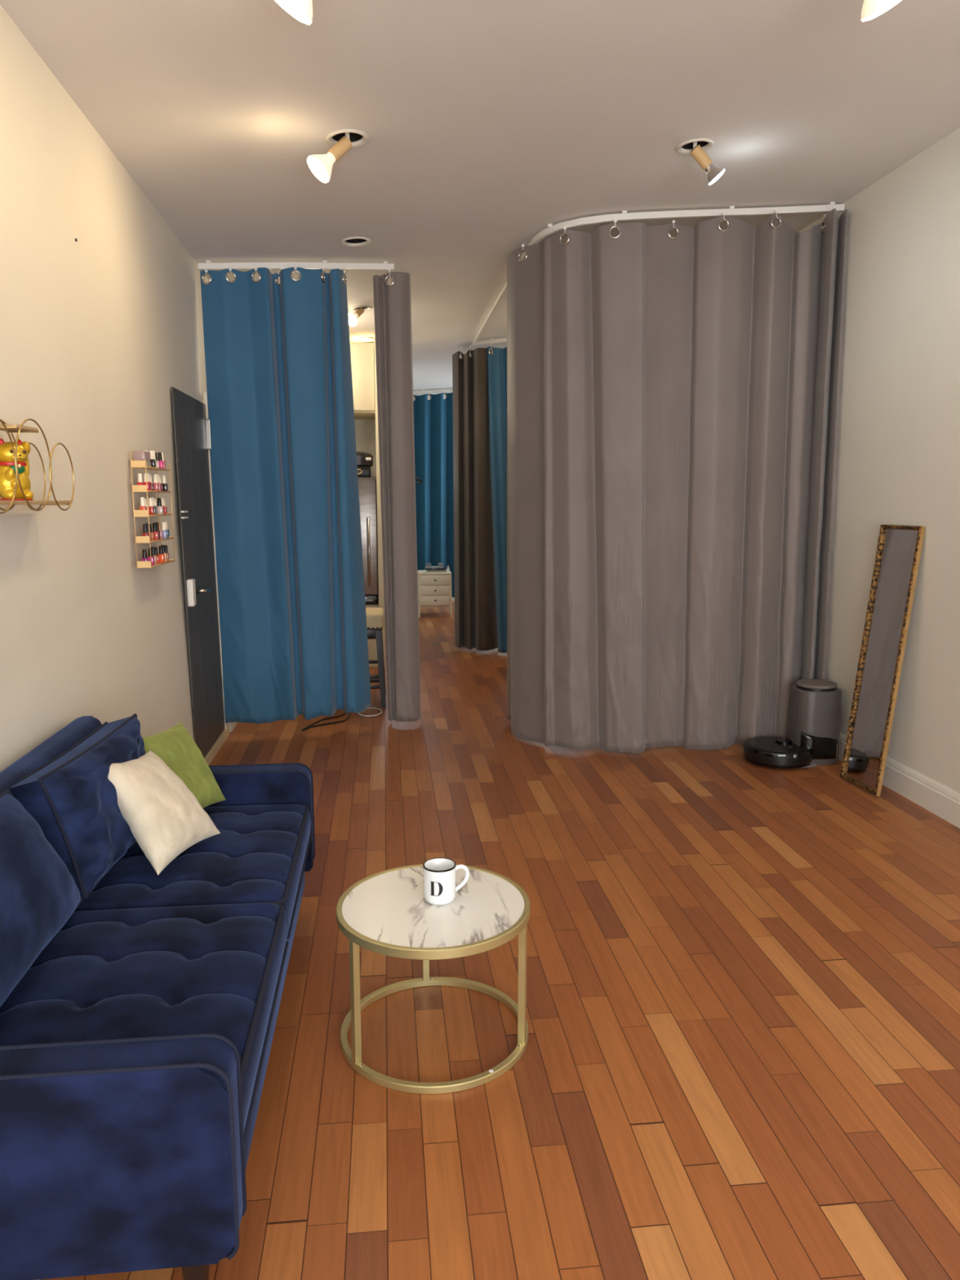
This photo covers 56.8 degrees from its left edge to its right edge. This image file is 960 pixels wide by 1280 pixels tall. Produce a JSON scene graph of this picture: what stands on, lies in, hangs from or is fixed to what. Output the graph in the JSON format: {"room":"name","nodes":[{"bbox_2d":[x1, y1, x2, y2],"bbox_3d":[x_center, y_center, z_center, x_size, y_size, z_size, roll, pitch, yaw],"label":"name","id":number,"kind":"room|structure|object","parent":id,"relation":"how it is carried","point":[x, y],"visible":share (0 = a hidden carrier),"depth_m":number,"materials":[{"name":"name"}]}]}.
{"room":"service shop","nodes":[
{"label":"service shop","id":0,"kind":"room"},
{"bbox_2d":[0,4,209,772],"bbox_3d":[-1.522,-0.660,4.517,0.244,2.601,14.600,-1,9,-6],"label":"wall","id":1,"kind":"structure","parent":0,"point":[98,330],"depth_m":2.86,"materials":[{"name":"paint"}]},
{"bbox_2d":[0,418,74,514],"bbox_3d":[-1.143,-0.424,2.147,0.081,0.230,0.693,-1,9,-6],"label":"wire shelf","id":2,"kind":"object","parent":1,"relation":"attached to","point":[9,428],"visible":0.91,"depth_m":2.23,"materials":[{"name":"gold wood"}]},
{"bbox_2d":[0,438,33,500],"bbox_3d":[-1.149,-0.418,2.183,0.085,0.154,0.089,1,9,7],"label":"cat figurine","id":3,"kind":"object","parent":2,"relation":"on","point":[7,467],"visible":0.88,"depth_m":2.16,"materials":[{"name":"gold metal"}]},
{"bbox_2d":[129,450,175,568],"bbox_3d":[-1.320,-0.527,3.593,0.057,0.446,0.392,-1,9,-6],"label":"rack","id":4,"kind":"object","parent":1,"relation":"attached to","point":[134,464],"visible":0.91,"depth_m":3.42,"materials":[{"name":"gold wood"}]},
{"bbox_2d":[137,473,144,484],"bbox_3d":[-1.303,-0.605,3.405,0.022,0.067,0.025,-1,9,-6],"label":"bottle","id":5,"kind":"object","parent":4,"relation":"on","point":[140,475],"visible":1,"depth_m":3.40,"materials":[{"name":"red paint"}]},
{"bbox_2d":[133,450,151,466],"bbox_3d":[-1.306,-0.699,3.435,0.044,0.060,0.090,-1,9,-6],"label":"box","id":6,"kind":"object","parent":4,"relation":"on","point":[138,455],"visible":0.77,"depth_m":3.39,"materials":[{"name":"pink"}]},
{"bbox_2d":[146,461,151,466],"bbox_3d":[-1.306,-0.680,3.438,0.044,0.022,0.090,-1,9,-6],"label":"bottle","id":7,"kind":"object","parent":6,"relation":"on","point":[148,463],"depth_m":3.45,"materials":[{"name":"beige"}]},
{"bbox_2d":[139,497,146,510],"bbox_3d":[-1.299,-0.514,3.419,0.022,0.071,0.025,-1,9,-6],"label":"bottle","id":8,"kind":"object","parent":4,"relation":"on","point":[142,507],"visible":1,"depth_m":3.41,"materials":[{"name":"orange paint"}]},
{"bbox_2d":[141,549,148,560],"bbox_3d":[-1.303,-0.318,3.450,0.022,0.067,0.025,-1,9,-6],"label":"bottle","id":9,"kind":"object","parent":4,"relation":"on","point":[144,551],"visible":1,"depth_m":3.44,"materials":[{"name":"purple paint"}]},
{"bbox_2d":[142,524,149,536],"bbox_3d":[-1.295,-0.414,3.435,0.022,0.069,0.025,-1,9,-6],"label":"bottle","id":10,"kind":"object","parent":4,"relation":"on","point":[145,533],"visible":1,"depth_m":3.43,"materials":[{"name":"red glass"}]},
{"bbox_2d":[142,473,150,490],"bbox_3d":[-1.300,-0.613,3.453,0.025,0.069,0.028,-1,9,-6],"label":"bottle","id":11,"kind":"object","parent":4,"relation":"on","point":[144,476],"visible":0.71,"depth_m":3.44,"materials":[{"name":"red paint"}]},
{"bbox_2d":[144,498,149,515],"bbox_3d":[-1.308,-0.519,3.467,0.025,0.067,0.028,-1,9,-6],"label":"bottle","id":12,"kind":"object","parent":4,"relation":"on","point":[145,500],"visible":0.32,"depth_m":3.46,"materials":[{"name":"orange paint"}]},
{"bbox_2d":[145,523,151,541],"bbox_3d":[-1.304,-0.422,3.482,0.025,0.071,0.028,-1,9,-6],"label":"bottle","id":13,"kind":"object","parent":4,"relation":"on","point":[145,523],"visible":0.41,"depth_m":3.48,"materials":[{"name":"glass"}]},
{"bbox_2d":[147,473,151,490],"bbox_3d":[-1.309,-0.622,3.500,0.022,0.071,0.025,-1,9,-6],"label":"bottle","id":14,"kind":"object","parent":4,"relation":"on","point":[148,477],"visible":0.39,"depth_m":3.50,"materials":[{"name":"red paint"}]},
{"bbox_2d":[131,460,169,471],"bbox_3d":[-1.320,-0.699,3.566,0.053,0.026,0.391,-1,9,-6],"label":"shelf","id":15,"kind":"object","parent":4,"relation":"attached to","point":[135,464],"depth_m":3.38,"materials":[{"name":"beige wood"}]},
{"bbox_2d":[147,497,154,515],"bbox_3d":[-1.305,-0.528,3.515,0.022,0.069,0.025,-1,9,-6],"label":"bottle","id":16,"kind":"object","parent":4,"relation":"on","point":[151,507],"visible":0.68,"depth_m":3.51,"materials":[{"name":"glass"}]},
{"bbox_2d":[146,547,155,565],"bbox_3d":[-1.301,-0.328,3.506,0.025,0.069,0.028,-1,9,-6],"label":"bottle","id":17,"kind":"object","parent":4,"relation":"on","point":[153,559],"visible":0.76,"depth_m":3.50,"materials":[{"name":"pink glass"}]},
{"bbox_2d":[149,524,153,541],"bbox_3d":[-1.313,-0.428,3.530,0.022,0.067,0.025,-1,9,-6],"label":"bottle","id":18,"kind":"object","parent":4,"relation":"on","point":[150,525],"visible":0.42,"depth_m":3.52,"materials":[{"name":"glass"}]},
{"bbox_2d":[132,484,170,493],"bbox_3d":[-1.320,-0.608,3.580,0.053,0.026,0.391,-1,9,-6],"label":"shelf","id":19,"kind":"object","parent":4,"relation":"attached to","point":[135,488],"depth_m":3.39,"materials":[{"name":"beige wood"}]},
{"bbox_2d":[149,474,154,490],"bbox_3d":[-1.318,-0.627,3.547,0.025,0.067,0.028,-1,9,-6],"label":"bottle","id":20,"kind":"object","parent":4,"relation":"on","point":[150,475],"visible":0.36,"depth_m":3.54,"materials":[{"name":"red paint"}]},
{"bbox_2d":[133,510,170,516],"bbox_3d":[-1.320,-0.515,3.594,0.053,0.026,0.391,-1,9,-6],"label":"shelf","id":21,"kind":"object","parent":4,"relation":"attached to","point":[136,513],"depth_m":3.40,"materials":[{"name":"beige wood"}]},
{"bbox_2d":[149,450,155,467],"bbox_3d":[-1.311,-0.721,3.544,0.025,0.069,0.028,-1,9,-6],"label":"bottle","id":22,"kind":"object","parent":4,"relation":"on","point":[153,461],"visible":0.59,"depth_m":3.54,"materials":[{"name":"black paint"}]},
{"bbox_2d":[150,497,156,515],"bbox_3d":[-1.314,-0.536,3.562,0.025,0.071,0.028,-1,9,-6],"label":"bottle","id":23,"kind":"object","parent":4,"relation":"on","point":[153,498],"visible":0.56,"depth_m":3.56,"materials":[{"name":"grey paint"}]},
{"bbox_2d":[151,546,156,564],"bbox_3d":[-1.311,-0.338,3.561,0.022,0.071,0.025,-1,9,-6],"label":"bottle","id":24,"kind":"object","parent":4,"relation":"on","point":[153,548],"visible":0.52,"depth_m":3.55,"materials":[{"name":"brown paint"}]},
{"bbox_2d":[135,536,172,542],"bbox_3d":[-1.320,-0.417,3.610,0.053,0.026,0.391,-1,9,-6],"label":"shelf","id":25,"kind":"object","parent":4,"relation":"attached to","point":[138,539],"depth_m":3.42,"materials":[{"name":"beige wood"}]},
{"bbox_2d":[152,450,157,467],"bbox_3d":[-1.320,-0.729,3.588,0.022,0.071,0.025,-1,9,-6],"label":"bottle","id":26,"kind":"object","parent":4,"relation":"on","point":[154,457],"visible":0.38,"depth_m":3.58,"materials":[{"name":"beige paint"}]},
{"bbox_2d":[151,523,159,540],"bbox_3d":[-1.310,-0.436,3.578,0.025,0.069,0.028,-1,9,-6],"label":"bottle","id":27,"kind":"object","parent":4,"relation":"on","point":[156,534],"visible":0.82,"depth_m":3.57,"materials":[{"name":"red glass"}]},
{"bbox_2d":[152,474,159,490],"bbox_3d":[-1.315,-0.635,3.596,0.022,0.069,0.025,-1,9,-6],"label":"bottle","id":28,"kind":"object","parent":4,"relation":"on","point":[154,476],"visible":0.66,"depth_m":3.59,"materials":[{"name":"red paint"}]},
{"bbox_2d":[137,559,174,568],"bbox_3d":[-1.320,-0.322,3.625,0.053,0.026,0.391,-1,9,-6],"label":"shelf","id":29,"kind":"object","parent":4,"relation":"attached to","point":[143,564],"depth_m":3.43,"materials":[{"name":"beige wood"}]},
{"bbox_2d":[154,498,158,515],"bbox_3d":[-1.323,-0.541,3.610,0.022,0.067,0.025,-1,9,-6],"label":"bottle","id":30,"kind":"object","parent":4,"relation":"on","point":[155,501],"visible":0.38,"depth_m":3.60,"materials":[{"name":"grey paint"}]},
{"bbox_2d":[155,452,159,467],"bbox_3d":[-1.329,-0.734,3.633,0.025,0.067,0.028,-1,9,-6],"label":"bottle","id":31,"kind":"object","parent":4,"relation":"on","point":[156,456],"visible":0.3,"depth_m":3.63,"materials":[{"name":"beige paint"}]},
{"bbox_2d":[155,546,159,564],"bbox_3d":[-1.321,-0.344,3.616,0.025,0.067,0.028,-1,9,-6],"label":"bottle","id":32,"kind":"object","parent":4,"relation":"on","point":[156,548],"visible":0.5,"depth_m":3.61,"materials":[{"name":"red glass"}]},
{"bbox_2d":[154,522,160,539],"bbox_3d":[-1.319,-0.445,3.625,0.022,0.071,0.025,-1,9,-6],"label":"bottle","id":33,"kind":"object","parent":4,"relation":"on","point":[157,526],"visible":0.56,"depth_m":3.62,"materials":[{"name":"red paint"}]},
{"bbox_2d":[156,474,161,491],"bbox_3d":[-1.324,-0.644,3.643,0.025,0.071,0.028,-1,9,-6],"label":"bottle","id":34,"kind":"object","parent":4,"relation":"on","point":[157,475],"visible":0.44,"depth_m":3.63,"materials":[{"name":"red paint"}]},
{"bbox_2d":[156,497,163,514],"bbox_3d":[-1.320,-0.550,3.658,0.025,0.069,0.028,-1,9,-6],"label":"bottle","id":35,"kind":"object","parent":4,"relation":"on","point":[159,506],"visible":0.77,"depth_m":3.65,"materials":[{"name":"white glass"}]},
{"bbox_2d":[157,452,164,468],"bbox_3d":[-1.326,-0.742,3.679,0.022,0.069,0.025,-1,9,-6],"label":"bottle","id":36,"kind":"object","parent":4,"relation":"on","point":[159,454],"visible":0.67,"depth_m":3.67,"materials":[{"name":"pink glass"}]},
{"bbox_2d":[158,523,163,539],"bbox_3d":[-1.328,-0.450,3.673,0.025,0.067,0.028,-1,9,-6],"label":"bottle","id":37,"kind":"object","parent":4,"relation":"on","point":[159,524],"visible":0.45,"depth_m":3.67,"materials":[{"name":"pink paint"}]},
{"bbox_2d":[158,546,164,563],"bbox_3d":[-1.319,-0.354,3.672,0.022,0.069,0.025,-1,9,-6],"label":"bottle","id":38,"kind":"object","parent":4,"relation":"on","point":[161,554],"visible":0.87,"depth_m":3.66,"materials":[{"name":"orange glass"}]},
{"bbox_2d":[160,497,164,514],"bbox_3d":[-1.329,-0.558,3.705,0.022,0.071,0.025,-1,9,-6],"label":"bottle","id":39,"kind":"object","parent":4,"relation":"on","point":[162,499],"visible":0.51,"depth_m":3.70,"materials":[{"name":"red paint"}]},
{"bbox_2d":[161,452,165,468],"bbox_3d":[-1.335,-0.750,3.723,0.025,0.071,0.028,-1,9,-6],"label":"bottle","id":40,"kind":"object","parent":4,"relation":"on","point":[163,460],"visible":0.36,"depth_m":3.72,"materials":[{"name":"pink glass"}]},
{"bbox_2d":[161,522,167,538],"bbox_3d":[-1.325,-0.459,3.721,0.022,0.069,0.025,-1,9,-6],"label":"bottle","id":41,"kind":"object","parent":4,"relation":"on","point":[164,531],"visible":0.83,"depth_m":3.71,"materials":[{"name":"blue paint"}]},
{"bbox_2d":[161,544,167,561],"bbox_3d":[-1.329,-0.364,3.727,0.025,0.071,0.028,-1,9,-6],"label":"bottle","id":42,"kind":"object","parent":4,"relation":"on","point":[165,553],"visible":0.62,"depth_m":3.72,"materials":[{"name":"glass"}]},
{"bbox_2d":[161,475,168,491],"bbox_3d":[-1.331,-0.658,3.738,0.025,0.069,0.028,-1,9,-6],"label":"bottle","id":43,"kind":"object","parent":4,"relation":"on","point":[165,488],"visible":0.76,"depth_m":3.73,"materials":[{"name":"black paint"}]},
{"bbox_2d":[163,498,167,514],"bbox_3d":[-1.339,-0.564,3.752,0.025,0.067,0.028,-1,9,-6],"label":"bottle","id":44,"kind":"object","parent":4,"relation":"on","point":[164,504],"visible":0.44,"depth_m":3.75,"materials":[{"name":"red glass"}]},
{"bbox_2d":[163,521,169,537],"bbox_3d":[-1.335,-0.467,3.768,0.025,0.071,0.028,-1,9,-6],"label":"bottle","id":45,"kind":"object","parent":4,"relation":"on","point":[166,522],"visible":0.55,"depth_m":3.76,"materials":[{"name":"blue paint"}]},
{"bbox_2d":[164,545,169,560],"bbox_3d":[-1.339,-0.370,3.783,0.022,0.067,0.025,-1,9,-6],"label":"bottle","id":46,"kind":"object","parent":4,"relation":"on","point":[166,546],"visible":0.46,"depth_m":3.78,"materials":[{"name":"glass"}]},
{"bbox_2d":[171,386,229,765],"bbox_3d":[-1.415,-0.336,4.615,0.093,1.930,0.870,-1,9,-6],"label":"door","id":47,"kind":"structure","parent":1,"relation":"in","point":[192,424],"depth_m":4.56,"materials":[{"name":"grey wood"}]},
{"bbox_2d":[227,722,237,732],"bbox_3d":[-1.156,0.950,2.264,0.022,0.120,9.600,-1,9,-6],"label":"baseboard","id":48,"kind":"structure","parent":1,"relation":"attached to","point":[232,725],"depth_m":5.24,"materials":[{"name":"beige wood"}]},
{"bbox_2d":[354,342,378,591],"bbox_3d":[-1.337,-1.180,7.651,0.985,2.655,0.080,-1,9,-6],"label":"wall","id":49,"kind":"structure","parent":0,"point":[365,429],"depth_m":7.57,"materials":[{"name":"paint"}]},
{"bbox_2d":[350,343,375,419],"bbox_3d":[-1.233,-2.078,7.169,0.762,0.520,0.612,-1,9,-6],"label":"upper cabinet","id":50,"kind":"object","parent":49,"relation":"attached to","point":[362,356],"visible":0.25,"depth_m":6.90,"materials":[{"name":"beige wood"}]},
{"bbox_2d":[413,394,454,600],"bbox_3d":[-0.584,-1.971,11.894,3.700,2.900,0.100,-1,9,-6],"label":"wall","id":51,"kind":"structure","parent":0,"point":[428,396],"depth_m":11.66,"materials":[{"name":"paint"}]},
{"bbox_2d":[0,0,959,395],"bbox_3d":[0.196,-2.097,4.476,3.701,0.292,14.800,-1,9,-6],"label":"ceiling","id":52,"kind":"structure","parent":0,"point":[488,124],"depth_m":3.15,"materials":[{"name":"paint"}]},
{"bbox_2d":[274,0,312,25],"bbox_3d":[-0.387,-1.634,2.071,0.228,0.342,0.158,4,10,23],"label":"ceiling light","id":53,"kind":"object","parent":52,"relation":"attached to","point":[300,10],"visible":1,"depth_m":2.08,"materials":[{"name":"beige"}]},
{"bbox_2d":[197,260,394,270],"bbox_3d":[-0.983,-2.036,4.823,1.053,0.116,0.044,-3,9,-18],"label":"track","id":54,"kind":"object","parent":52,"relation":"attached to","point":[208,265],"visible":1,"depth_m":4.80,"materials":[{"name":"white plastic"}]},
{"bbox_2d":[200,266,371,724],"bbox_3d":[-1.060,-0.782,5.007,0.877,2.531,0.153,-3,9,-19],"label":"curtain","id":55,"kind":"object","parent":54,"relation":"hanging from","point":[284,466],"visible":1,"depth_m":4.97,"materials":[{"name":"fabric"}]},
{"bbox_2d":[373,268,420,721],"bbox_3d":[-0.484,-0.802,5.236,0.243,2.600,0.166,0,9,-1],"label":"curtain","id":56,"kind":"object","parent":54,"relation":"hanging from","point":[392,302],"visible":1,"depth_m":5.16,"materials":[{"name":"fabric"}]},
{"bbox_2d":[415,475,422,484],"bbox_3d":[-0.429,-1.020,5.311,0.168,0.167,0.012,-1,9,-6],"label":"clothes hanger","id":57,"kind":"object","parent":56,"relation":"hanging from","point":[416,477],"visible":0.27,"depth_m":5.32,"materials":[{"name":"black plastic"}]},
{"bbox_2d":[306,128,368,182],"bbox_3d":[-0.517,-1.829,3.237,0.225,0.318,0.164,-1,9,-6],"label":"ceiling light","id":58,"kind":"object","parent":52,"relation":"attached to","point":[321,166],"visible":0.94,"depth_m":3.21,"materials":[{"name":"beige"}]},
{"bbox_2d":[328,136,352,161],"bbox_3d":[-0.510,-1.790,3.238,0.090,0.090,0.046,-4,10,-24],"label":"socket","id":59,"kind":"object","parent":58,"relation":"attached to","point":[340,148],"depth_m":3.22,"materials":[{"name":"brown"}]},
{"bbox_2d":[340,236,371,246],"bbox_3d":[-0.633,-2.106,4.521,0.157,0.168,0.158,-1,9,-6],"label":"ceiling light","id":60,"kind":"object","parent":52,"relation":"attached to","point":[353,241],"visible":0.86,"depth_m":4.57,"materials":[{"name":"beige metal"}]},
{"bbox_2d":[348,306,372,326],"bbox_3d":[-0.825,-2.286,6.067,0.141,0.290,0.212,3,9,18],"label":"ceiling light","id":61,"kind":"object","parent":52,"relation":"attached to","point":[353,317],"visible":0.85,"depth_m":6.04,"materials":[{"name":"beige"}]},
{"bbox_2d":[354,306,364,317],"bbox_3d":[-0.829,-2.243,6.082,0.041,0.076,0.084,5,10,31],"label":"socket","id":62,"kind":"object","parent":61,"relation":"attached to","point":[359,311],"depth_m":6.07,"materials":[{"name":"brown"}]},
{"bbox_2d":[356,337,373,341],"bbox_3d":[-0.937,-2.462,7.261,0.144,0.014,0.144,-1,9,-6],"label":"recessed light","id":63,"kind":"object","parent":52,"relation":"in","point":[362,339],"visible":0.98,"depth_m":7.28,"materials":[{"name":"beige"}]},
{"bbox_2d":[413,388,452,393],"bbox_3d":[-0.510,-3.091,11.014,1.000,0.106,0.028,-1,9,-6],"label":"track","id":64,"kind":"object","parent":52,"relation":"attached to","point":[423,391],"visible":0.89,"depth_m":11.00,"materials":[{"name":"white plastic"}]},
{"bbox_2d":[413,391,454,597],"bbox_3d":[-0.532,-1.819,11.207,0.907,2.575,0.130,-1,9,-6],"label":"curtain","id":65,"kind":"object","parent":64,"relation":"hanging from","point":[433,417],"visible":0.53,"depth_m":11.18,"materials":[{"name":"fabric"}]},
{"bbox_2d":[475,337,506,345],"bbox_3d":[0.404,-2.612,7.692,0.897,0.097,0.085,0,9,0],"label":"track","id":66,"kind":"object","parent":52,"relation":"attached to","point":[501,340],"visible":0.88,"depth_m":7.69,"materials":[{"name":"white plastic"}]},
{"bbox_2d":[486,342,507,653],"bbox_3d":[0.237,-1.239,7.791,0.354,2.693,0.320,-1,9,-6],"label":"curtain","id":67,"kind":"object","parent":66,"relation":"hanging from","point":[497,361],"visible":0.55,"depth_m":7.75,"materials":[{"name":"fabric"}]},
{"bbox_2d":[467,201,844,350],"bbox_3d":[0.860,-2.436,6.397,1.557,0.154,4.064,-1,9,-6],"label":"track","id":68,"kind":"object","parent":52,"relation":"attached to","point":[731,211],"visible":0.82,"depth_m":4.44,"materials":[{"name":"white plastic"}]},
{"bbox_2d":[452,345,497,650],"bbox_3d":[-0.074,-1.247,7.912,0.461,2.663,0.293,3,9,18],"label":"curtain","id":69,"kind":"object","parent":68,"relation":"hanging from","point":[475,602],"visible":0.94,"depth_m":7.89,"materials":[{"name":"fabric"}]},
{"bbox_2d":[506,208,848,752],"bbox_3d":[0.948,-0.806,4.779,1.846,2.788,0.742,4,10,23],"label":"curtain","id":70,"kind":"object","parent":68,"relation":"hanging from","point":[673,403],"visible":0.98,"depth_m":4.65,"materials":[{"name":"fabric"}]},
{"bbox_2d":[675,137,724,185],"bbox_3d":[0.892,-1.998,3.579,0.199,0.300,0.150,-1,9,-6],"label":"ceiling light","id":71,"kind":"object","parent":52,"relation":"attached to","point":[696,148],"visible":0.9,"depth_m":3.58,"materials":[{"name":"gold"}]},
{"bbox_2d":[690,144,711,169],"bbox_3d":[0.894,-1.949,3.586,0.088,0.091,0.048,-1,9,-6],"label":"socket","id":72,"kind":"object","parent":71,"relation":"attached to","point":[698,153],"depth_m":3.57,"materials":[{"name":"brown wood"}]},
{"bbox_2d":[861,0,902,22],"bbox_3d":[0.987,-1.760,2.230,0.227,0.342,0.158,-3,9,-17],"label":"ceiling light","id":73,"kind":"object","parent":52,"relation":"attached to","point":[871,9],"visible":1,"depth_m":2.26,"materials":[{"name":"beige glass"}]},
{"bbox_2d":[38,600,959,1279],"bbox_3d":[0.048,0.638,4.890,4.300,0.080,14.800,-1,9,-6],"label":"floor","id":74,"kind":"structure","parent":0,"point":[740,1059],"depth_m":2.28,"materials":[{"name":"brown wood"}]},
{"bbox_2d":[0,715,315,1279],"bbox_3d":[-0.804,0.672,2.115,0.684,0.715,1.582,-1,9,-6],"label":"sofa","id":75,"kind":"object","parent":74,"relation":"on","point":[135,1046],"visible":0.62,"depth_m":1.56,"materials":[{"name":"blue fabric"}]},
{"bbox_2d":[0,790,83,1007],"bbox_3d":[-0.963,0.492,1.698,0.225,0.365,0.663,-1,9,-5],"label":"cushion","id":76,"kind":"object","parent":75,"relation":"on","point":[38,893],"visible":1,"depth_m":1.74,"materials":[{"name":"blue fabric"}]},
{"bbox_2d":[8,713,145,898],"bbox_3d":[-0.997,0.417,2.289,0.235,0.338,0.538,0,9,-2],"label":"cushion","id":77,"kind":"object","parent":75,"relation":"on","point":[72,797],"visible":0.66,"depth_m":2.10,"materials":[{"name":"blue fabric"}]},
{"bbox_2d":[0,902,288,1133],"bbox_3d":[-0.737,0.731,1.772,0.620,0.136,0.706,-1,9,-6],"label":"seat cushion","id":78,"kind":"object","parent":75,"relation":"on","point":[119,971],"depth_m":1.76,"materials":[{"name":"blue fabric"}]},
{"bbox_2d":[107,750,220,875],"bbox_3d":[-0.859,0.420,2.352,0.237,0.269,0.326,2,9,13],"label":"throw pillow","id":79,"kind":"object","parent":75,"relation":"on","point":[165,818],"visible":0.94,"depth_m":2.26,"materials":[{"name":"beige fabric"}]},
{"bbox_2d":[142,721,225,808],"bbox_3d":[-0.895,0.389,2.630,0.202,0.234,0.305,3,9,19],"label":"throw pillow","id":80,"kind":"object","parent":75,"relation":"on","point":[175,746],"visible":0.62,"depth_m":2.61,"materials":[{"name":"green fabric"}]},
{"bbox_2d":[75,804,311,934],"bbox_3d":[-0.812,0.622,2.463,0.620,0.136,0.702,-1,9,-6],"label":"seat cushion","id":81,"kind":"object","parent":75,"relation":"on","point":[259,854],"depth_m":2.30,"materials":[{"name":"blue fabric"}]},
{"bbox_2d":[302,712,351,730],"bbox_3d":[-0.908,0.496,5.506,0.144,0.009,0.583,4,10,25],"label":"cable","id":82,"kind":"object","parent":74,"relation":"on","point":[310,725],"visible":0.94,"depth_m":5.44,"materials":[{"name":"black plastic"}]},
{"bbox_2d":[357,706,382,716],"bbox_3d":[-0.708,0.462,5.705,0.160,0.011,0.228,-1,9,-6],"label":"cable","id":83,"kind":"object","parent":74,"relation":"on","point":[360,714],"visible":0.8,"depth_m":5.63,"materials":[{"name":"white plastic"}]},
{"bbox_2d":[365,336,385,667],"bbox_3d":[-1.208,-1.098,7.307,0.808,2.600,0.630,-1,9,-6],"label":"wall","id":84,"kind":"structure","parent":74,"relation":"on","point":[372,650],"depth_m":7.09,"materials":[{"name":"beige paint"}]},
{"bbox_2d":[357,477,378,604],"bbox_3d":[-1.160,-0.823,7.330,0.618,1.010,0.659,-1,9,-6],"label":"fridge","id":85,"kind":"object","parent":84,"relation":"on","point":[366,486],"visible":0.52,"depth_m":7.07,"materials":[{"name":"grey"}]},
{"bbox_2d":[357,466,370,477],"bbox_3d":[-1.077,-1.360,7.206,0.375,0.088,0.375,-1,9,-6],"label":"toaster oven","id":86,"kind":"object","parent":85,"relation":"on","point":[362,471],"visible":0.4,"depth_m":7.07,"materials":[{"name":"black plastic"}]},
{"bbox_2d":[356,451,373,466],"bbox_3d":[-1.056,-1.477,7.198,0.380,0.142,0.338,-1,9,-6],"label":"slow cooker","id":87,"kind":"object","parent":86,"relation":"on","point":[363,459],"visible":0.39,"depth_m":7.08,"materials":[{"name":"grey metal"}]},
{"bbox_2d":[365,607,386,706],"bbox_3d":[-0.849,0.109,6.013,0.412,0.617,0.402,-1,9,-6],"label":"stool","id":88,"kind":"object","parent":74,"relation":"on","point":[375,615],"visible":0.42,"depth_m":5.84,"materials":[{"name":"beige fabric"}]},
{"bbox_2d":[365,607,383,629],"bbox_3d":[-0.849,-0.146,5.973,0.400,0.100,0.380,-1,9,-6],"label":"seat cushion","id":89,"kind":"object","parent":88,"relation":"on","point":[375,615],"depth_m":5.81,"materials":[{"name":"beige fabric"}]},
{"bbox_2d":[336,864,529,1093],"bbox_3d":[-0.116,0.833,2.251,0.483,0.356,0.483,-1,9,-6],"label":"side table","id":90,"kind":"object","parent":74,"relation":"on","point":[387,913],"visible":0.97,"depth_m":2.15,"materials":[{"name":"white stone"}]},
{"bbox_2d":[422,857,469,905],"bbox_3d":[-0.092,0.608,2.243,0.108,0.095,0.083,-8,12,-42],"label":"mug","id":91,"kind":"object","parent":90,"relation":"on","point":[440,888],"visible":1,"depth_m":2.21,"materials":[{"name":"white ceramic"}]},
{"bbox_2d":[417,569,452,617],"bbox_3d":[-0.541,-0.551,10.519,0.392,0.522,0.430,-1,9,-6],"label":"dresser","id":92,"kind":"object","parent":74,"relation":"on","point":[434,588],"visible":0.96,"depth_m":10.33,"materials":[{"name":"beige wood"}]},
{"bbox_2d":[425,567,446,572],"bbox_3d":[-0.520,-0.825,10.422,0.240,0.050,0.150,-1,9,-6],"label":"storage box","id":93,"kind":"object","parent":92,"relation":"on","point":[428,570],"visible":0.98,"depth_m":10.35,"materials":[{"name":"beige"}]},
{"bbox_2d":[425,562,443,568],"bbox_3d":[-0.535,-0.878,10.412,0.210,0.055,0.120,-1,9,-6],"label":"clear container","id":94,"kind":"object","parent":93,"relation":"on","point":[428,565],"visible":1,"depth_m":10.37,"materials":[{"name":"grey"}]},
{"bbox_2d":[426,570,446,572],"bbox_3d":[-0.510,-0.811,10.425,0.220,0.022,0.140,-1,9,-6],"label":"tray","id":95,"kind":"object","parent":93,"relation":"on","point":[427,571],"depth_m":10.36,"materials":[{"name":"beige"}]},
{"bbox_2d":[742,736,813,768],"bbox_3d":[1.553,0.583,4.635,0.346,0.109,0.346,-1,9,-6],"label":"robot vacuum","id":96,"kind":"object","parent":74,"relation":"on","point":[774,752],"visible":0.93,"depth_m":4.52,"materials":[{"name":"black plastic"}]},
{"bbox_2d":[787,679,841,767],"bbox_3d":[1.679,0.429,4.631,0.383,0.415,0.238,-1,9,-6],"label":"station","id":97,"kind":"object","parent":74,"relation":"on","point":[815,709],"visible":0.8,"depth_m":4.55,"materials":[{"name":"plastic"}]},
{"bbox_2d":[840,524,925,796],"bbox_3d":[1.859,0.087,4.123,0.150,1.228,0.288,-2,9,-11],"label":"mirror","id":98,"kind":"object","parent":74,"relation":"on","point":[899,548],"visible":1,"depth_m":4.12,"materials":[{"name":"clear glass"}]},
{"bbox_2d":[798,127,959,793],"bbox_3d":[1.936,-0.848,4.861,0.201,2.866,14.600,-1,9,-6],"label":"wall","id":99,"kind":"structure","parent":0,"point":[898,457],"depth_m":4.01,"materials":[{"name":"paint"}]},
{"bbox_2d":[838,733,959,828],"bbox_3d":[1.860,0.502,5.065,0.022,0.135,14.600,-1,9,-6],"label":"baseboard","id":100,"kind":"structure","parent":99,"relation":"attached to","point":[935,797],"depth_m":3.96,"materials":[{"name":"beige wood"}]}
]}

